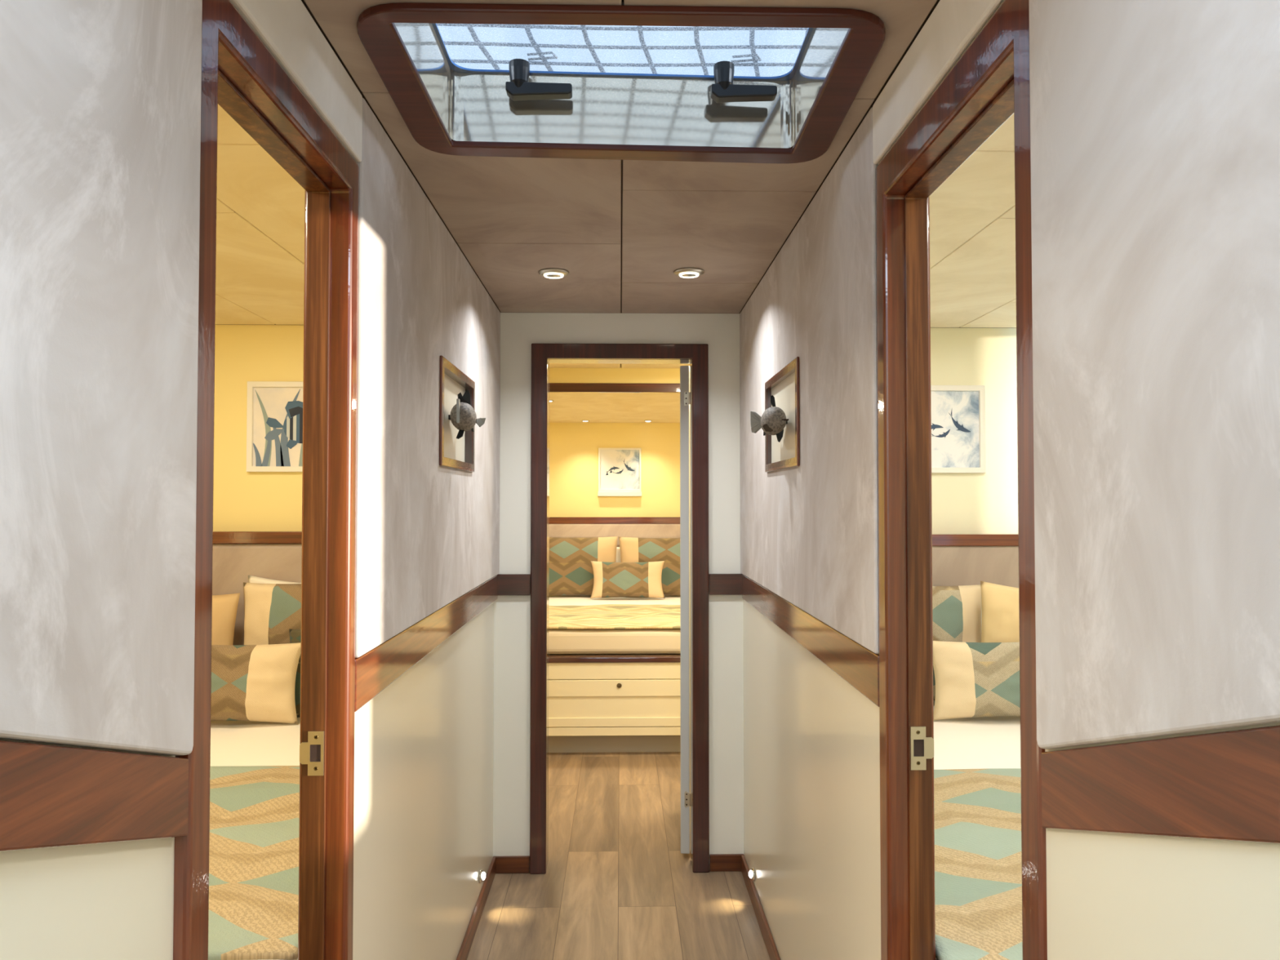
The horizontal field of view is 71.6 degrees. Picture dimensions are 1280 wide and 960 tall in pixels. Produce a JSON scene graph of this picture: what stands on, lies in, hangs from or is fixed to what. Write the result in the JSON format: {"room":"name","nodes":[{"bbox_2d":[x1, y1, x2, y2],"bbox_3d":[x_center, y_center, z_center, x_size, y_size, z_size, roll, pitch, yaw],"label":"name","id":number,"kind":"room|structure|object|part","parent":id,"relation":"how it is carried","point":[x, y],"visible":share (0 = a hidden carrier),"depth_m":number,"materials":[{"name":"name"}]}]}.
{"room":"ship interior","nodes":[
{"label":"ship interior","id":0,"kind":"room"},
{"bbox_2d":[0,0,500,959],"bbox_3d":[-0.488,0.337,0.906,0.085,1.970,4.450,0,-1,-1],"label":"wall","id":1,"kind":"structure","parent":0,"point":[100,100],"depth_m":0.82,"materials":[{"name":"beige paint"}]},
{"bbox_2d":[0,740,188,851],"bbox_3d":[-0.439,0.030,0.091,0.014,0.612,1.603,0,-1,-1],"label":"trim","id":2,"kind":"structure","parent":1,"relation":"attached to","point":[51,796],"depth_m":0.71,"materials":[{"name":"brown wood"}]},
{"bbox_3d":[-0.437,-0.150,0.095,0.019,0.806,1.603,0,-1,-1],"label":"padded panel","id":3,"kind":"part","parent":1,"relation":"part of","materials":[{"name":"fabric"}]},
{"bbox_2d":[173,0,359,959],"bbox_3d":[-0.495,0.400,1.164,0.078,1.854,0.557,0,-1,-1],"label":"door frame","id":4,"kind":"structure","parent":1,"relation":"in","point":[240,75],"depth_m":1.40,"materials":[{"name":"brown wood"}]},
{"bbox_3d":[-0.516,0.430,1.396,0.038,0.069,0.002,0,-1,-1],"label":"strike plate","id":5,"kind":"part","parent":4,"relation":"part of","materials":[{"name":"gold metal"}]},
{"bbox_3d":[-0.443,-0.604,0.385,0.019,0.113,2.161,0,-1,-1],"label":"padded panel","id":6,"kind":"part","parent":1,"relation":"part of","materials":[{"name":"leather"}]},
{"bbox_2d":[354,574,497,711],"bbox_3d":[-0.488,0.355,2.281,0.014,0.086,1.672,0,-1,-1],"label":"trim","id":7,"kind":"structure","parent":1,"relation":"attached to","point":[377,668],"depth_m":1.85,"materials":[{"name":"brown wood"}]},
{"bbox_3d":[-0.486,-0.152,2.300,0.019,0.926,1.685,0,-1,-1],"label":"padded panel","id":8,"kind":"part","parent":1,"relation":"part of","materials":[{"name":"fabric"}]},
{"bbox_2d":[439,355,475,471],"bbox_3d":[-0.483,-0.158,2.318,0.026,0.260,0.468,0,-1,-1],"label":"picture frame","id":9,"kind":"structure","parent":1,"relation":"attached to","point":[454,453],"depth_m":2.32,"materials":[{"name":"brown wood"}]},
{"bbox_2d":[448,390,485,439],"bbox_3d":[-0.449,-0.166,2.308,0.083,0.127,0.216,0,-1,15],"label":"fish","id":10,"kind":"object","parent":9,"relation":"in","point":[463,416],"visible":1,"depth_m":2.24},
{"bbox_2d":[456,857,495,959],"bbox_3d":[-0.490,1.325,2.260,0.010,0.058,1.676,0,-1,-1],"label":"baseboard","id":11,"kind":"structure","parent":1,"relation":"attached to","point":[466,944],"depth_m":2.71,"materials":[{"name":"brown wood"}]},
{"bbox_2d":[479,869,485,883],"bbox_3d":[-0.498,1.255,2.811,0.018,0.040,0.046,0,-1,-1],"label":"light","id":12,"kind":"object","parent":1,"relation":"attached to","point":[482,874],"visible":1,"depth_m":2.80,"materials":[{"name":"silver metal"}]},
{"bbox_2d":[549,422,679,517],"bbox_3d":[-0.142,0.453,6.420,3.000,2.000,0.060,0,-1,-1],"label":"wall","id":13,"kind":"structure","parent":0,"point":[574,447],"depth_m":6.40,"materials":[{"name":"yellow paint"}]},
{"bbox_2d":[597,448,641,496],"bbox_3d":[-0.145,-0.057,6.385,0.316,0.349,0.032,0,-1,-1],"label":"framed picture","id":14,"kind":"object","parent":13,"relation":"attached to","point":[619,468],"visible":1,"depth_m":6.39,"materials":[{"name":"white paper"}]},
{"bbox_3d":[-0.145,0.101,6.381,0.316,0.034,0.032,0,-1,-1],"label":"rail","id":15,"kind":"part","parent":14,"relation":"part of","materials":[{"name":"white"}]},
{"bbox_2d":[549,392,679,422],"bbox_3d":[-0.121,-0.453,5.460,2.998,0.035,1.898,0,-1,-1],"label":"ceiling","id":16,"kind":"structure","parent":0,"point":[566,407],"depth_m":5.37,"materials":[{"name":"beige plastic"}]},
{"bbox_2d":[549,363,679,383],"bbox_3d":[-0.100,-0.541,4.502,2.998,0.104,0.016,0,-1,-1],"label":"wall","id":17,"kind":"structure","parent":0,"point":[638,375],"depth_m":4.49,"materials":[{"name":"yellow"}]},
{"bbox_2d":[549,382,679,392],"bbox_3d":[-0.099,-0.466,4.496,2.998,0.046,0.029,0,-1,-1],"label":"trim","id":18,"kind":"structure","parent":17,"relation":"attached to","point":[553,387],"depth_m":4.48,"materials":[{"name":"brown wood"}]},
{"bbox_2d":[213,324,1017,533],"bbox_3d":[-0.076,0.396,3.416,4.200,1.970,0.070,0,-1,-1],"label":"wall","id":19,"kind":"structure","parent":0,"point":[243,500],"depth_m":3.38,"materials":[{"name":"yellow paint"}]},
{"bbox_2d":[246,381,302,471],"bbox_3d":[-1.322,-0.201,3.358,0.324,0.342,0.018,0,-1,-1],"label":"framed picture","id":20,"kind":"object","parent":19,"relation":"attached to","point":[274,409],"visible":0.62,"depth_m":3.36,"materials":[{"name":"white paper"}]},
{"bbox_2d":[930,385,986,473],"bbox_3d":[1.168,-0.195,3.413,0.317,0.337,0.018,0,-1,-1],"label":"framed picture","id":21,"kind":"object","parent":19,"relation":"attached to","point":[957,411],"visible":0.72,"depth_m":3.42,"materials":[{"name":"white paper"}]},
{"bbox_2d":[215,0,1016,368],"bbox_3d":[-0.049,-0.647,2.225,4.200,0.060,4.540,0,-1,-1],"label":"ceiling","id":22,"kind":"structure","parent":0,"point":[620,230],"depth_m":2.10,"materials":[{"name":"brown wood"}]},
{"bbox_3d":[-1.139,-0.636,1.651,0.412,0.010,0.817,0,-1,-1],"label":"panel","id":23,"kind":"part","parent":22,"relation":"part of","materials":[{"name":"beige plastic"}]},
{"bbox_3d":[-0.721,-0.655,0.835,0.382,0.010,1.667,0,-1,-1],"label":"panel","id":24,"kind":"part","parent":22,"relation":"part of","materials":[{"name":"beige plastic"}]},
{"bbox_3d":[-1.774,-0.600,3.146,0.785,0.010,0.435,0,-1,-1],"label":"panel","id":25,"kind":"part","parent":22,"relation":"part of","materials":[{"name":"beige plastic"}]},
{"bbox_3d":[-1.163,-0.610,2.719,0.412,0.010,1.315,0,-1,-1],"label":"panel","id":26,"kind":"part","parent":22,"relation":"part of","materials":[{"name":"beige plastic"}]},
{"bbox_3d":[-0.758,-0.615,2.528,0.382,0.010,1.715,0,-1,-1],"label":"panel","id":27,"kind":"part","parent":22,"relation":"part of","materials":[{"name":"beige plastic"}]},
{"bbox_3d":[-0.233,-0.652,0.961,0.426,0.010,1.000,0,-1,-1],"label":"panel","id":28,"kind":"part","parent":22,"relation":"part of","materials":[{"name":"wood"}]},
{"bbox_3d":[-0.253,-0.630,1.886,0.426,0.010,0.845,0,-1,-1],"label":"panel","id":29,"kind":"part","parent":22,"relation":"part of","materials":[{"name":"wood"}]},
{"bbox_3d":[-0.272,-0.610,2.735,0.426,0.010,0.846,0,-1,-1],"label":"panel","id":30,"kind":"part","parent":22,"relation":"part of","materials":[{"name":"wood"}]},
{"bbox_2d":[537,268,568,278],"bbox_3d":[-0.252,-0.602,2.596,0.090,0.013,0.090,0,-1,-1],"label":"recessed light","id":31,"kind":"object","parent":22,"relation":"in","point":[547,273],"visible":1,"depth_m":2.57,"materials":[{"name":"silver metal"}]},
{"bbox_2d":[356,2,885,163],"bbox_3d":[-0.025,-0.707,1.458,0.767,0.166,0.542,0,-1,-1],"label":"roof hatch","id":32,"kind":"object","parent":22,"relation":"attached to","point":[795,116],"visible":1,"depth_m":1.64,"materials":[{"name":"brown wood"}]},
{"bbox_3d":[-0.222,-0.740,1.631,0.038,0.050,0.038,0,-1,-1],"label":"handle","id":33,"kind":"part","parent":32,"relation":"part of","materials":[{"name":"black plastic"}]},
{"bbox_3d":[-0.185,-0.714,1.633,0.121,0.026,0.026,0,-1,-1],"label":"lever","id":34,"kind":"part","parent":32,"relation":"part of","materials":[{"name":"black plastic"}]},
{"bbox_3d":[-0.179,-0.781,1.637,0.055,0.008,0.022,0,-1,-1],"label":"outside handle","id":35,"kind":"part","parent":32,"relation":"part of","materials":[{"name":"black plastic"}]},
{"bbox_3d":[-0.028,-0.774,1.458,0.728,0.008,0.539,0,-1,-1],"label":"pane","id":36,"kind":"part","parent":32,"relation":"part of","materials":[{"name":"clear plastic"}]},
{"bbox_2d":[436,23,808,76],"bbox_3d":[-0.022,-0.802,1.460,0.900,0.023,0.641,0,-1,-1],"label":"grid","id":37,"kind":"object","parent":32,"relation":"on","point":[752,46],"visible":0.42,"depth_m":1.64,"materials":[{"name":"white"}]},
{"bbox_3d":[0.155,-0.740,1.640,0.038,0.050,0.038,0,-1,-1],"label":"handle","id":38,"kind":"part","parent":32,"relation":"part of","materials":[{"name":"black plastic"}]},
{"bbox_3d":[0.192,-0.714,1.641,0.121,0.026,0.026,0,-1,-1],"label":"lever","id":39,"kind":"part","parent":32,"relation":"part of","materials":[{"name":"black plastic"}]},
{"bbox_3d":[0.198,-0.781,1.645,0.055,0.008,0.022,0,-1,-1],"label":"outside handle","id":40,"kind":"part","parent":32,"relation":"part of","materials":[{"name":"black plastic"}]},
{"bbox_2d":[673,267,704,278],"bbox_3d":[0.143,-0.602,2.590,0.090,0.013,0.090,0,-1,-1],"label":"recessed light","id":41,"kind":"object","parent":22,"relation":"in","point":[686,273],"visible":1,"depth_m":2.57,"materials":[{"name":"silver metal"}]},
{"bbox_3d":[0.150,-0.605,2.949,0.420,0.010,0.436,0,-1,-1],"label":"panel","id":42,"kind":"part","parent":22,"relation":"part of","materials":[{"name":"wood"}]},
{"bbox_3d":[0.164,-0.620,2.324,0.420,0.010,0.809,0,-1,-1],"label":"panel","id":43,"kind":"part","parent":22,"relation":"part of","materials":[{"name":"wood"}]},
{"bbox_3d":[0.177,-0.634,1.698,0.420,0.010,0.439,0,-1,-1],"label":"panel","id":44,"kind":"part","parent":22,"relation":"part of","materials":[{"name":"wood"}]},
{"bbox_3d":[0.194,-0.652,0.973,0.420,0.010,1.005,0,-1,-1],"label":"panel","id":45,"kind":"part","parent":22,"relation":"part of","materials":[{"name":"wood"}]},
{"bbox_3d":[0.646,-0.614,2.559,0.382,0.010,1.715,0,-1,-1],"label":"panel","id":46,"kind":"part","parent":22,"relation":"part of","materials":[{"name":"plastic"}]},
{"bbox_3d":[1.042,-0.609,2.768,0.412,0.010,1.315,0,-1,-1],"label":"panel","id":47,"kind":"part","parent":22,"relation":"part of","materials":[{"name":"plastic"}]},
{"bbox_3d":[1.633,-0.598,3.221,0.785,0.010,0.435,0,-1,-1],"label":"panel","id":48,"kind":"part","parent":22,"relation":"part of","materials":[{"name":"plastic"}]},
{"bbox_3d":[0.684,-0.654,0.866,0.382,0.010,1.667,0,-1,-1],"label":"panel","id":49,"kind":"part","parent":22,"relation":"part of","materials":[{"name":"plastic"}]},
{"bbox_3d":[1.065,-0.634,1.700,0.412,0.010,0.817,0,-1,-1],"label":"panel","id":50,"kind":"part","parent":22,"relation":"part of","materials":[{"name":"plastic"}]},
{"bbox_2d":[493,312,743,856],"bbox_3d":[-0.076,0.391,3.186,1.021,1.970,0.090,0,-1,-1],"label":"wall","id":51,"kind":"structure","parent":0,"point":[518,331],"depth_m":3.14,"materials":[{"name":"white paint"}]},
{"bbox_2d":[493,855,529,873],"bbox_3d":[-0.450,1.345,3.104,0.128,0.058,0.010,0,-1,-1],"label":"baseboard","id":52,"kind":"structure","parent":51,"relation":"attached to","point":[517,864],"depth_m":3.10,"materials":[{"name":"brown wood"}]},
{"bbox_2d":[497,573,530,595],"bbox_3d":[-0.450,0.368,3.125,0.128,0.074,0.014,0,-1,-1],"label":"trim","id":53,"kind":"structure","parent":51,"relation":"attached to","point":[508,584],"depth_m":3.12,"materials":[{"name":"brown wood"}]},
{"bbox_2d":[529,342,709,874],"bbox_3d":[-0.068,0.452,3.429,0.647,1.858,0.619,0,-1,-1],"label":"door frame","id":54,"kind":"structure","parent":51,"relation":"in","point":[694,379],"depth_m":3.13,"materials":[{"name":"brown wood"}]},
{"bbox_2d":[709,573,742,595],"bbox_3d":[0.305,0.369,3.142,0.121,0.074,0.014,0,-1,-1],"label":"trim","id":55,"kind":"structure","parent":51,"relation":"attached to","point":[719,584],"depth_m":3.13,"materials":[{"name":"brown wood"}]},
{"bbox_2d":[709,853,743,871],"bbox_3d":[0.305,1.345,3.121,0.121,0.058,0.010,0,-1,-1],"label":"baseboard","id":56,"kind":"structure","parent":51,"relation":"attached to","point":[717,862],"depth_m":3.12,"materials":[{"name":"brown wood"}]},
{"bbox_2d":[466,751,770,959],"bbox_3d":[-0.057,1.391,2.537,4.200,0.060,7.860,0,-1,-1],"label":"floor","id":57,"kind":"structure","parent":0,"point":[617,883],"depth_m":2.97,"materials":[{"name":"wood"}]},
{"bbox_2d":[212,531,302,644],"bbox_3d":[-1.314,0.763,2.390,1.480,1.186,1.903,0,-1,-1],"label":"headboard","id":58,"kind":"object","parent":57,"relation":"on","point":[237,555],"visible":0.03,"depth_m":3.29,"materials":[{"name":"beige"}]},
{"bbox_2d":[210,717,300,959],"bbox_3d":[-1.312,0.895,2.323,1.480,0.199,1.885,0,-1,-1],"label":"mattress","id":59,"kind":"object","parent":58,"relation":"on","point":[233,743],"visible":0.02,"depth_m":2.70,"materials":[{"name":"white fabric"}]},
{"bbox_2d":[211,593,239,644],"bbox_3d":[-1.645,0.603,3.151,0.423,0.396,0.146,0,-1,3],"label":"pillow","id":60,"kind":"object","parent":59,"relation":"on","point":[224,606],"visible":0.12,"depth_m":3.15,"materials":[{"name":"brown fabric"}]},
{"bbox_2d":[208,765,299,959],"bbox_3d":[-1.304,0.767,1.933,1.476,0.038,1.051,0,-1,-1],"label":"blanket","id":61,"kind":"object","parent":59,"relation":"on","point":[255,810],"visible":0.22,"depth_m":1.77,"materials":[{"name":"multicoloured fabric"}]},
{"bbox_2d":[210,642,301,724],"bbox_3d":[-1.378,0.671,2.939,0.505,0.270,0.148,0,-1,-5],"label":"lumbar pillow","id":62,"kind":"object","parent":59,"relation":"on","point":[250,682],"visible":0.56,"depth_m":2.90,"materials":[{"name":"multicoloured fabric"}]},
{"bbox_2d":[243,582,301,644],"bbox_3d":[-1.221,0.576,3.167,0.434,0.442,0.128,0,-1,4],"label":"pillow","id":63,"kind":"object","parent":59,"relation":"on","point":[270,610],"visible":0.23,"depth_m":3.15,"materials":[{"name":"multicoloured fabric"}]},
{"bbox_2d":[248,574,301,583],"bbox_3d":[-1.248,0.568,3.258,0.448,0.438,0.053,0,-1,-5],"label":"pillow","id":64,"kind":"object","parent":59,"relation":"on","point":[251,579],"visible":0.02,"depth_m":3.26,"materials":[{"name":"white fabric"}]},
{"bbox_2d":[288,629,301,717],"bbox_3d":[-1.023,0.661,3.043,0.361,0.298,0.089,0,-1,-7],"label":"pillow","id":65,"kind":"object","parent":59,"relation":"on","point":[295,634],"visible":0.02,"depth_m":3.01,"materials":[{"name":"fabric"}]},
{"bbox_2d":[548,516,680,752],"bbox_3d":[-0.121,0.837,5.446,1.620,1.186,1.861,0,-1,-1],"label":"bed","id":66,"kind":"object","parent":57,"relation":"on","point":[598,703],"visible":0.27,"depth_m":4.52,"materials":[{"name":"beige wood"}]},
{"bbox_2d":[548,629,679,653],"bbox_3d":[-0.120,0.858,5.412,1.580,0.128,1.665,0,-1,-1],"label":"mattress","id":67,"kind":"object","parent":66,"relation":"on","point":[560,641],"visible":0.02,"depth_m":4.58,"materials":[{"name":"beige fabric"}]},
{"bbox_2d":[548,595,679,605],"bbox_3d":[-0.121,0.792,5.432,1.570,0.004,1.622,0,-1,-1],"label":"sheet","id":68,"kind":"object","parent":67,"relation":"on","point":[557,600],"visible":0.04,"depth_m":5.91,"materials":[{"name":"white fabric"}]},
{"bbox_2d":[549,536,617,595],"bbox_3d":[-0.454,0.596,6.136,0.602,0.409,0.155,0,-1,-3],"label":"pillow","id":69,"kind":"object","parent":68,"relation":"on","point":[571,567],"visible":0.58,"depth_m":6.08,"materials":[{"name":"multicoloured fabric"}]},
{"bbox_2d":[548,604,679,629],"bbox_3d":[-0.113,0.763,5.060,1.600,0.036,0.972,0,-1,-1],"label":"blanket","id":70,"kind":"object","parent":68,"relation":"on","point":[606,616],"visible":0.38,"depth_m":4.85,"materials":[{"name":"fabric"}]},
{"bbox_2d":[616,546,620,562],"bbox_3d":[-0.148,0.630,6.210,0.301,0.339,0.050,0,-1,2],"label":"pillow","id":71,"kind":"object","parent":68,"relation":"on","point":[618,550],"visible":0.09,"depth_m":6.21,"materials":[{"name":"white fabric"}]},
{"bbox_2d":[590,560,664,598],"bbox_3d":[-0.083,0.670,5.976,0.503,0.247,0.143,0,-1,3],"label":"lumbar pillow","id":72,"kind":"object","parent":68,"relation":"on","point":[611,580],"visible":1,"depth_m":5.93,"materials":[{"name":"multicoloured fabric"}]},
{"bbox_2d":[618,537,679,595],"bbox_3d":[0.152,0.598,6.144,0.602,0.409,0.154,0,-1,0],"label":"pillow","id":73,"kind":"object","parent":68,"relation":"on","point":[633,549],"visible":0.46,"depth_m":6.11,"materials":[{"name":"multicoloured fabric"}]},
{"bbox_3d":[-0.101,0.973,4.527,1.600,0.084,0.010,0,-1,-1],"label":"panel","id":74,"kind":"part","parent":66,"relation":"part of","materials":[{"name":"beige wood"}]},
{"bbox_3d":[-0.101,1.279,4.520,1.600,0.043,0.010,0,-1,-1],"label":"panel","id":75,"kind":"part","parent":66,"relation":"part of","materials":[{"name":"beige wood"}]},
{"bbox_3d":[-0.095,0.642,6.319,1.110,0.657,0.125,0,-1,-1],"label":"headboard","id":76,"kind":"part","parent":66,"relation":"part of","materials":[{"name":"beige fabric"}]},
{"bbox_2d":[932,533,1018,700],"bbox_3d":[1.200,0.771,2.446,1.490,1.174,1.903,0,-1,-1],"label":"headboard","id":77,"kind":"object","parent":57,"relation":"on","point":[957,559],"visible":0.06,"depth_m":3.35,"materials":[{"name":"beige fabric"}]},
{"bbox_2d":[933,700,1020,959],"bbox_3d":[1.203,0.895,2.314,1.490,0.199,2.015,0,-1,-1],"label":"mattress","id":78,"kind":"object","parent":77,"relation":"on","point":[980,742],"visible":0.04,"depth_m":2.71,"materials":[{"name":"white fabric"}]},
{"bbox_2d":[932,584,982,699],"bbox_3d":[1.051,0.591,3.232,0.434,0.443,0.104,0,-1,-4],"label":"pillow","id":79,"kind":"object","parent":78,"relation":"on","point":[957,610],"visible":0.25,"depth_m":3.22,"materials":[{"name":"fabric"}]},
{"bbox_2d":[933,640,1020,719],"bbox_3d":[1.228,0.672,2.997,0.506,0.270,0.145,0,-1,4],"label":"lumbar pillow","id":80,"kind":"object","parent":78,"relation":"on","point":[972,679],"visible":0.65,"depth_m":2.96,"materials":[{"name":"multicoloured fabric"}]},
{"bbox_2d":[933,768,1022,959],"bbox_3d":[1.213,0.770,1.884,1.486,0.028,1.121,0,-1,-1],"label":"blanket","id":81,"kind":"object","parent":78,"relation":"on","point":[978,865],"visible":0.19,"depth_m":1.79,"materials":[{"name":"multicoloured fabric"}]},
{"bbox_2d":[980,581,1019,642],"bbox_3d":[1.408,0.585,3.143,0.458,0.448,0.138,0,-1,4],"label":"pillow","id":82,"kind":"object","parent":78,"relation":"on","point":[1000,603],"visible":0.14,"depth_m":3.13,"materials":[{"name":"beige fabric"}]},
{"bbox_2d":[739,0,1279,959],"bbox_3d":[0.442,0.337,0.927,0.076,1.970,4.450,0,-1,-1],"label":"wall","id":83,"kind":"structure","parent":0,"point":[1155,124],"depth_m":0.79,"materials":[{"name":"beige paint"}]},
{"bbox_2d":[748,867,755,880],"bbox_3d":[0.362,1.279,2.876,0.018,0.040,0.046,0,-1,-1],"label":"light","id":84,"kind":"object","parent":83,"relation":"attached to","point":[752,873],"visible":1,"depth_m":2.87,"materials":[{"name":"silver metal"}]},
{"bbox_2d":[741,855,780,959],"bbox_3d":[0.379,1.325,2.287,0.010,0.058,1.660,0,-1,-1],"label":"baseboard","id":85,"kind":"structure","parent":83,"relation":"attached to","point":[771,946],"depth_m":2.71,"materials":[{"name":"brown wood"}]},
{"bbox_2d":[764,356,799,472],"bbox_3d":[0.375,-0.158,2.337,0.017,0.260,0.468,0,-1,-1],"label":"picture frame","id":86,"kind":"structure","parent":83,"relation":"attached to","point":[784,385],"depth_m":2.32,"materials":[{"name":"brown wood"}]},
{"bbox_2d":[750,395,788,442],"bbox_3d":[0.336,-0.157,2.330,0.091,0.124,0.215,0,-1,-1],"label":"fish","id":87,"kind":"object","parent":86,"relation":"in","point":[773,420],"visible":1,"depth_m":2.26},
{"bbox_3d":[0.379,-0.152,2.327,0.010,0.926,1.669,0,-1,-1],"label":"padded panel","id":88,"kind":"part","parent":83,"relation":"part of","materials":[{"name":"fabric"}]},
{"bbox_2d":[742,574,879,706],"bbox_3d":[0.382,0.356,2.308,0.005,0.086,1.656,0,-1,-1],"label":"trim","id":89,"kind":"structure","parent":83,"relation":"attached to","point":[855,664],"depth_m":1.89,"materials":[{"name":"brown wood"}]},
{"bbox_3d":[0.421,-0.609,0.412,0.010,0.103,2.177,0,-1,-1],"label":"padded panel","id":90,"kind":"part","parent":83,"relation":"part of","materials":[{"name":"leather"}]},
{"bbox_2d":[875,0,1047,959],"bbox_3d":[0.442,0.396,1.194,0.078,1.864,0.570,0,-1,-1],"label":"door frame","id":91,"kind":"structure","parent":83,"relation":"in","point":[988,84],"depth_m":1.43,"materials":[{"name":"brown wood"}]},
{"bbox_3d":[0.453,0.430,1.425,0.038,0.069,0.002,0,-1,-1],"label":"strike plate","id":92,"kind":"part","parent":91,"relation":"part of","materials":[{"name":"gold metal"}]},
{"bbox_3d":[0.428,-0.154,0.116,0.010,0.816,1.606,0,-1,-1],"label":"padded panel","id":93,"kind":"part","parent":83,"relation":"part of","materials":[{"name":"fabric"}]},
{"bbox_2d":[1040,724,1279,844],"bbox_3d":[0.430,0.030,0.112,0.005,0.612,1.606,0,-1,-1],"label":"trim","id":94,"kind":"structure","parent":83,"relation":"attached to","point":[1223,785],"depth_m":0.69,"materials":[{"name":"brown wood"}]}
]}

